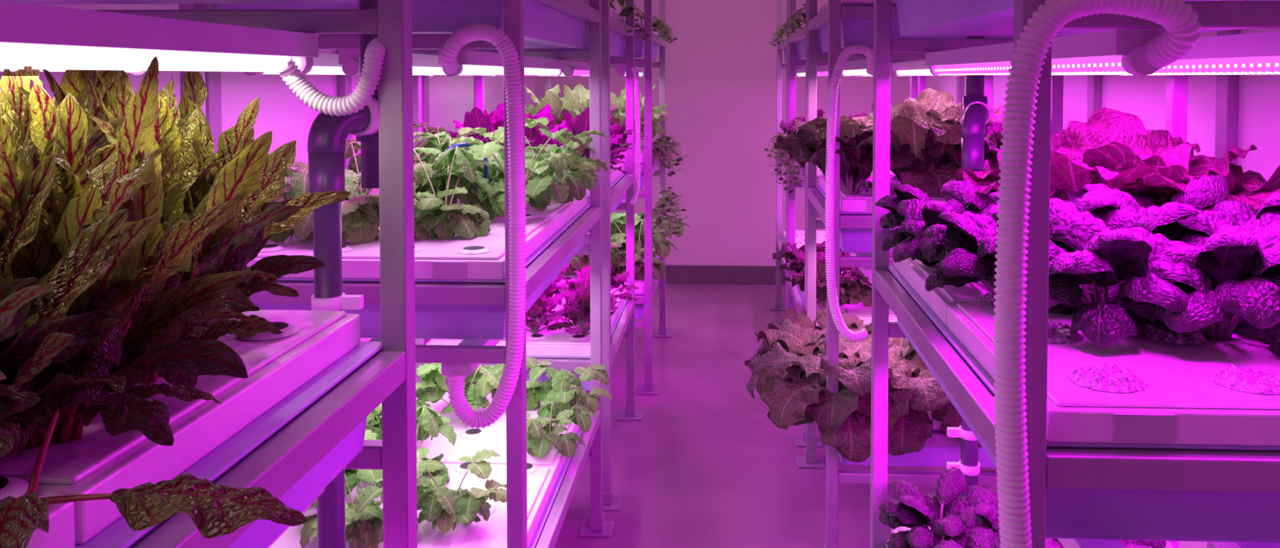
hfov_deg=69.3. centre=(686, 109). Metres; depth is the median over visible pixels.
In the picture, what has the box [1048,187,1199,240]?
plant
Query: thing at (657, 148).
trailing vine
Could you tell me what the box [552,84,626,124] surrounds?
plant
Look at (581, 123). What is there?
plant
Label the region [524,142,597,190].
plant
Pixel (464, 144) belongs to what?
tube
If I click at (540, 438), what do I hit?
plant
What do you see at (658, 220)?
plant
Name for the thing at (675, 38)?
trailing vine
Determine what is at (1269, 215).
plant
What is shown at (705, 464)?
floor
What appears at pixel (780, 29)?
trailing vine
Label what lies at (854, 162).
plant
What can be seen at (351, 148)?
plant
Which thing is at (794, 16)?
trailing vine
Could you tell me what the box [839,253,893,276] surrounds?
plant
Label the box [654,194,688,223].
trailing vine
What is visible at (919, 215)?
plant
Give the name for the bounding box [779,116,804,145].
plant
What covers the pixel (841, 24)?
rack
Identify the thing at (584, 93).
plant
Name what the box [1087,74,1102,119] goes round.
trim
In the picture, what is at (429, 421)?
plant
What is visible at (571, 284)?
plant
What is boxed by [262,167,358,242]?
plant
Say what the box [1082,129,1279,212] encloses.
plant
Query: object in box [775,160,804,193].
trailing vine
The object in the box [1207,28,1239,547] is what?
trim
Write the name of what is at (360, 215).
plant
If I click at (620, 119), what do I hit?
plant
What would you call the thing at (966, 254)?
plant
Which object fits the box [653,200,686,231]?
trailing vine
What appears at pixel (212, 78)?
trim
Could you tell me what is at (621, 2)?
plant
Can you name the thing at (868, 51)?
corrugated hose
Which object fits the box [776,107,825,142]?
plant
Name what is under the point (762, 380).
plant
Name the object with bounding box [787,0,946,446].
rack
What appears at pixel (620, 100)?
plant
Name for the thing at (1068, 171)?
plant
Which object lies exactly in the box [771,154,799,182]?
trailing vine
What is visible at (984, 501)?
plant
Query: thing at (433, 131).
plant
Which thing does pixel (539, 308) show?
plant
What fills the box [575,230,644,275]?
plant
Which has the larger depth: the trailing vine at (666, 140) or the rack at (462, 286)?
the trailing vine at (666, 140)
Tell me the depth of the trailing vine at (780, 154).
4.48 m
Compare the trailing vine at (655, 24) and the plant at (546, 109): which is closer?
the plant at (546, 109)
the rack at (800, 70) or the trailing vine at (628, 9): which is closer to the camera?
the trailing vine at (628, 9)
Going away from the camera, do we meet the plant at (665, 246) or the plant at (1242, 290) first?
the plant at (1242, 290)
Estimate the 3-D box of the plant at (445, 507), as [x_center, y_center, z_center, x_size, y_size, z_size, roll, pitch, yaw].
[-0.514,0.853,2.072,0.279,0.166,0.185,0,2,6]
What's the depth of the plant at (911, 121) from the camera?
2.74 m
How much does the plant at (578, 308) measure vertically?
0.221 m
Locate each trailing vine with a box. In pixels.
[619,4,655,39]
[652,15,668,36]
[652,19,673,41]
[652,138,679,167]
[652,144,680,177]
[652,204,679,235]
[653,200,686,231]
[654,136,682,162]
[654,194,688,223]
[656,22,677,43]
[657,26,676,42]
[657,186,686,212]
[659,134,688,162]
[764,132,785,154]
[766,27,786,46]
[767,141,784,160]
[768,148,791,173]
[771,24,786,43]
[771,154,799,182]
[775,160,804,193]
[777,16,796,37]
[782,9,804,33]
[787,3,805,28]
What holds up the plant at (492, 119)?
in the rack at (565, 350)
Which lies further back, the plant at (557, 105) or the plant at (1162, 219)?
the plant at (557, 105)
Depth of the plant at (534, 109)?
4.58 m
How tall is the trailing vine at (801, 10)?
0.101 m
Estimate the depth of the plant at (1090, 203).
1.58 m
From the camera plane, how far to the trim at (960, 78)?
5.31 m
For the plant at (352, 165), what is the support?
in the rack at (462, 286)
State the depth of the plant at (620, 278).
3.71 m
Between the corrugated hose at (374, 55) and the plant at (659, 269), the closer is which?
the corrugated hose at (374, 55)
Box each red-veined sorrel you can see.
[0,56,250,461]
[0,114,145,306]
[0,153,177,457]
[0,163,128,426]
[0,335,307,547]
[13,69,56,105]
[14,69,231,226]
[35,71,302,388]
[91,71,351,340]
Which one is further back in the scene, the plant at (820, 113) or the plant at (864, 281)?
the plant at (820, 113)
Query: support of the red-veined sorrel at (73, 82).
in the rack at (287, 428)
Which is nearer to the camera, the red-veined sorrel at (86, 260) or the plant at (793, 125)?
the red-veined sorrel at (86, 260)
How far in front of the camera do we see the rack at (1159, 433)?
1.11 m
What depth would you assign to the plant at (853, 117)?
3.11 m
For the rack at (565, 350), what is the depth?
3.18 m
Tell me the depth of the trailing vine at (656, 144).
4.61 m
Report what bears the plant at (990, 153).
on the rack at (841, 24)
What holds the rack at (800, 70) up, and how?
on the floor
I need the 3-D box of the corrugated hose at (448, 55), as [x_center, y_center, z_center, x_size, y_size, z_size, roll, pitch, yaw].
[-0.393,0.226,1.798,0.170,0.781,0.073,0,2,2]
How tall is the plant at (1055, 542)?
0.154 m
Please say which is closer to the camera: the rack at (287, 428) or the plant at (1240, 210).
the rack at (287, 428)
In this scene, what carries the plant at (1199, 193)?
in the rack at (1159, 433)
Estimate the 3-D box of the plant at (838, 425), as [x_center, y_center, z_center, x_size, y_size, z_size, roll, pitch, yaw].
[0.474,0.859,2.876,0.528,0.302,0.530,0,2,-10]
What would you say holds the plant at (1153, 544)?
in the rack at (1159, 433)
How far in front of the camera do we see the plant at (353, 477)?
2.10 m
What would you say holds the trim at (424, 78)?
attached to the wall at (281, 112)
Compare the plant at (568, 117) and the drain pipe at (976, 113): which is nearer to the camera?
the drain pipe at (976, 113)
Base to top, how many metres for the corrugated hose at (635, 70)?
0.578 m
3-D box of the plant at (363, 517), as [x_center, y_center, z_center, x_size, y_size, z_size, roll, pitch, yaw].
[-0.707,0.866,2.039,0.247,0.153,0.288,0,2,1]
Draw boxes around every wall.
[0,4,535,341]
[534,0,918,266]
[925,28,1279,547]
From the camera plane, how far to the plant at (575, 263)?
4.39 m
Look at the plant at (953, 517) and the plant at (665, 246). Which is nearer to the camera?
the plant at (953, 517)
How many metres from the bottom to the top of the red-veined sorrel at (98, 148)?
0.279 m
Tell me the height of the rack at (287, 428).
2.250 m
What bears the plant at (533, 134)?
in the rack at (565, 350)
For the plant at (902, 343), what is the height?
0.302 m
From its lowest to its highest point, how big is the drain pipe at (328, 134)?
1.750 m
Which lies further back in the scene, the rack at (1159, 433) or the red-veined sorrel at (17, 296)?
the rack at (1159, 433)
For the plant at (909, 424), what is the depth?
2.66 m
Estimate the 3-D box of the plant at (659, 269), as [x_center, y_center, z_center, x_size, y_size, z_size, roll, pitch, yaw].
[-0.299,0.691,4.451,0.426,0.305,0.373,-1,2,-20]
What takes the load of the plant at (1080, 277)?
in the rack at (1159, 433)
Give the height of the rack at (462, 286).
2.250 m
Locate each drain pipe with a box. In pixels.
[306,0,379,547]
[946,35,991,496]
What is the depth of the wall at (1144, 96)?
2.67 m
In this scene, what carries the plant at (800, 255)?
in the rack at (797, 299)
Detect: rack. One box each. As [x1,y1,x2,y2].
[0,0,417,547]
[178,0,614,547]
[412,0,644,511]
[532,0,672,395]
[769,0,917,310]
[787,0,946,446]
[795,0,1063,547]
[870,0,1279,547]
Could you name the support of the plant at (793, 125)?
in the rack at (797, 299)
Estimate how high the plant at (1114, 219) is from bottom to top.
0.190 m
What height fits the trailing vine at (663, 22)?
0.110 m
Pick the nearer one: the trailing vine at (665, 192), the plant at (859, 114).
the plant at (859, 114)
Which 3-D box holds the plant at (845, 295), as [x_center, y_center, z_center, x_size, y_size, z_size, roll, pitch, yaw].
[0.581,0.719,3.787,0.363,0.219,0.314,1,2,24]
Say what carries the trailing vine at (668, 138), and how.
attached to the rack at (645, 50)
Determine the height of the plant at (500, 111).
0.258 m
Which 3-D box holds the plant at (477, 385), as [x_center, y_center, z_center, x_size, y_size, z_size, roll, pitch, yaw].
[-0.677,0.816,2.709,0.248,0.197,0.302,1,2,20]
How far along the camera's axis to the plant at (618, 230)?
4.68 m
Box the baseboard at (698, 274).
[666,264,785,284]
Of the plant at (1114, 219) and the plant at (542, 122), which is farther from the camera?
the plant at (542, 122)
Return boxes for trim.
[204,4,222,154]
[337,48,352,169]
[421,48,431,344]
[474,75,475,106]
[956,75,964,116]
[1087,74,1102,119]
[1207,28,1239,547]
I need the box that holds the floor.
[446,283,998,547]
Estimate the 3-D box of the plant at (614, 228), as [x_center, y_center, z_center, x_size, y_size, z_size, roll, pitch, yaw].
[-0.265,0.652,4.723,0.361,0.286,0.439,1,2,21]
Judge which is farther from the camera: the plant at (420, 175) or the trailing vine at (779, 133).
the trailing vine at (779, 133)
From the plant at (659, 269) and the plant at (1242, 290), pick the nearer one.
the plant at (1242, 290)
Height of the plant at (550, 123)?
0.240 m
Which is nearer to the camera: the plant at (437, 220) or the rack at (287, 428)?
the rack at (287, 428)
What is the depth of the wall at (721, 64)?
6.50 m
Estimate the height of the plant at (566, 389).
0.181 m
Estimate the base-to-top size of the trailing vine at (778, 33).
0.101 m
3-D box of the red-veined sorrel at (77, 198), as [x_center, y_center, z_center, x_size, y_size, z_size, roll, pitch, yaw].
[-0.510,0.108,0.744,0.292,0.316,0.244,-1,2,-37]
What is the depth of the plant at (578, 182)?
2.53 m
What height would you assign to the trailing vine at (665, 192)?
0.144 m
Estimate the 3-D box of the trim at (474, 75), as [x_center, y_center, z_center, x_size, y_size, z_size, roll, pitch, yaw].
[-1.128,-0.090,5.004,0.030,2.750,0.060,0,2,2]
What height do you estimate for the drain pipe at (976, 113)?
1.750 m
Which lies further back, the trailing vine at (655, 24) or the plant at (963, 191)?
the trailing vine at (655, 24)
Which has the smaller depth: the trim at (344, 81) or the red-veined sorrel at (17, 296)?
the red-veined sorrel at (17, 296)
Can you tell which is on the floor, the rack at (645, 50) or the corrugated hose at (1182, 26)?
the rack at (645, 50)
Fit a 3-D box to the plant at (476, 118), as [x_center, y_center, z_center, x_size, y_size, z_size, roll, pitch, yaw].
[-0.721,0.117,3.271,0.286,0.258,0.325,-1,2,-30]
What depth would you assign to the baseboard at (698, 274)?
6.53 m
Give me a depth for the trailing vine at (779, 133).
5.39 m
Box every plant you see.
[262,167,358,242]
[284,168,416,244]
[291,141,418,200]
[299,468,417,547]
[344,429,378,497]
[346,137,434,198]
[349,146,492,240]
[362,404,456,494]
[365,379,435,440]
[413,122,470,164]
[413,131,503,209]
[413,131,504,204]
[415,362,502,413]
[416,447,506,533]
[445,109,496,137]
[448,127,586,219]
[454,106,495,143]
[455,116,551,179]
[488,102,504,130]
[490,356,559,410]
[492,120,608,203]
[502,84,571,121]
[524,84,582,128]
[524,103,563,146]
[524,111,568,147]
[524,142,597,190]
[525,292,573,333]
[526,400,598,457]
[534,108,565,145]
[537,363,612,418]
[543,275,566,313]
[545,106,626,173]
[546,270,617,343]
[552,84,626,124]
[552,262,569,294]
[554,265,621,323]
[557,254,582,275]
[561,111,631,164]
[563,83,589,111]
[573,254,639,301]
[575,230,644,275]
[580,91,669,144]
[609,0,625,9]
[609,103,633,159]
[610,212,626,253]
[610,212,671,258]
[610,218,666,279]
[616,84,670,138]
[620,85,666,139]
[638,212,689,257]
[744,323,896,425]
[751,341,924,462]
[767,307,893,356]
[772,240,841,272]
[773,115,861,178]
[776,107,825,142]
[778,248,851,273]
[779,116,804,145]
[780,262,871,308]
[782,118,804,142]
[786,117,919,194]
[817,324,920,357]
[838,342,982,455]
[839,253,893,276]
[839,267,871,306]
[840,87,1004,198]
[847,113,862,119]
[852,102,953,168]
[875,178,985,251]
[878,466,995,547]
[893,198,999,266]
[893,340,933,378]
[923,212,1073,314]
[928,104,1005,171]
[933,526,1059,547]
[940,179,1084,209]
[954,106,1225,205]
[966,485,999,532]
[988,190,1119,226]
[994,197,1219,348]
[1044,537,1149,547]
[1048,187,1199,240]
[1078,174,1237,221]
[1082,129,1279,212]
[1101,206,1259,240]
[1107,220,1279,341]
[1138,540,1166,547]
[1197,191,1279,229]
[1258,206,1279,354]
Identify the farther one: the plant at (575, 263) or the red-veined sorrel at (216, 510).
the plant at (575, 263)
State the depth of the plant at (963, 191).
1.88 m
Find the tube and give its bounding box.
[446,142,488,181]
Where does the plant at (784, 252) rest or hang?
in the rack at (797, 299)
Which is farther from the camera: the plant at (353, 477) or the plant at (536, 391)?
the plant at (536, 391)
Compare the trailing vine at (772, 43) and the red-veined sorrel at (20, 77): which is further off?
the trailing vine at (772, 43)
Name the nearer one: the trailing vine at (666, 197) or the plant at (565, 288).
the plant at (565, 288)
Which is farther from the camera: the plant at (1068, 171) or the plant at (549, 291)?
the plant at (549, 291)
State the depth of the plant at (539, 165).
2.28 m
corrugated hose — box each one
[277,37,386,115]
[439,22,526,428]
[629,66,640,204]
[824,43,873,342]
[992,0,1200,547]
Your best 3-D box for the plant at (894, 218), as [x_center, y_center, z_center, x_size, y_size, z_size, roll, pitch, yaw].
[0.539,0.230,1.961,0.271,0.175,0.272,1,2,24]
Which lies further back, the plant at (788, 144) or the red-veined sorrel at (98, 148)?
the plant at (788, 144)
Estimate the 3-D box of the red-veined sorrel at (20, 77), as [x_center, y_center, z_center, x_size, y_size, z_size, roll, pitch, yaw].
[-0.697,0.097,1.036,0.302,0.319,0.308,-1,2,-32]
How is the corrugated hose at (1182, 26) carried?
attached to the rack at (1159, 433)
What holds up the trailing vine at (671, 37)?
attached to the rack at (645, 50)
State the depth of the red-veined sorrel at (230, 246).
0.91 m
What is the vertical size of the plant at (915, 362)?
0.275 m
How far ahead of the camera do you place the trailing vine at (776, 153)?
5.00 m
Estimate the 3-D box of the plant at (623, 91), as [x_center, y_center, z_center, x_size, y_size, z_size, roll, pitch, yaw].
[-0.287,0.016,5.030,0.399,0.318,0.439,1,2,20]
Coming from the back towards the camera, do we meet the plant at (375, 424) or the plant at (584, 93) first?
the plant at (584, 93)
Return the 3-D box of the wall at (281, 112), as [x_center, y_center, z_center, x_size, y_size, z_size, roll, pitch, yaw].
[-1.302,-0.003,2.511,0.100,2.750,8.100,0,2,2]
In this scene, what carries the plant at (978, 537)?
in the rack at (1159, 433)
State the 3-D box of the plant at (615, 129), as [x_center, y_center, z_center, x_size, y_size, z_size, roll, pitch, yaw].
[-0.349,0.103,3.680,0.325,0.258,0.286,-2,3,-44]
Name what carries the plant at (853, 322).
in the rack at (841, 24)
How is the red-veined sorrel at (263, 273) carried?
in the rack at (287, 428)

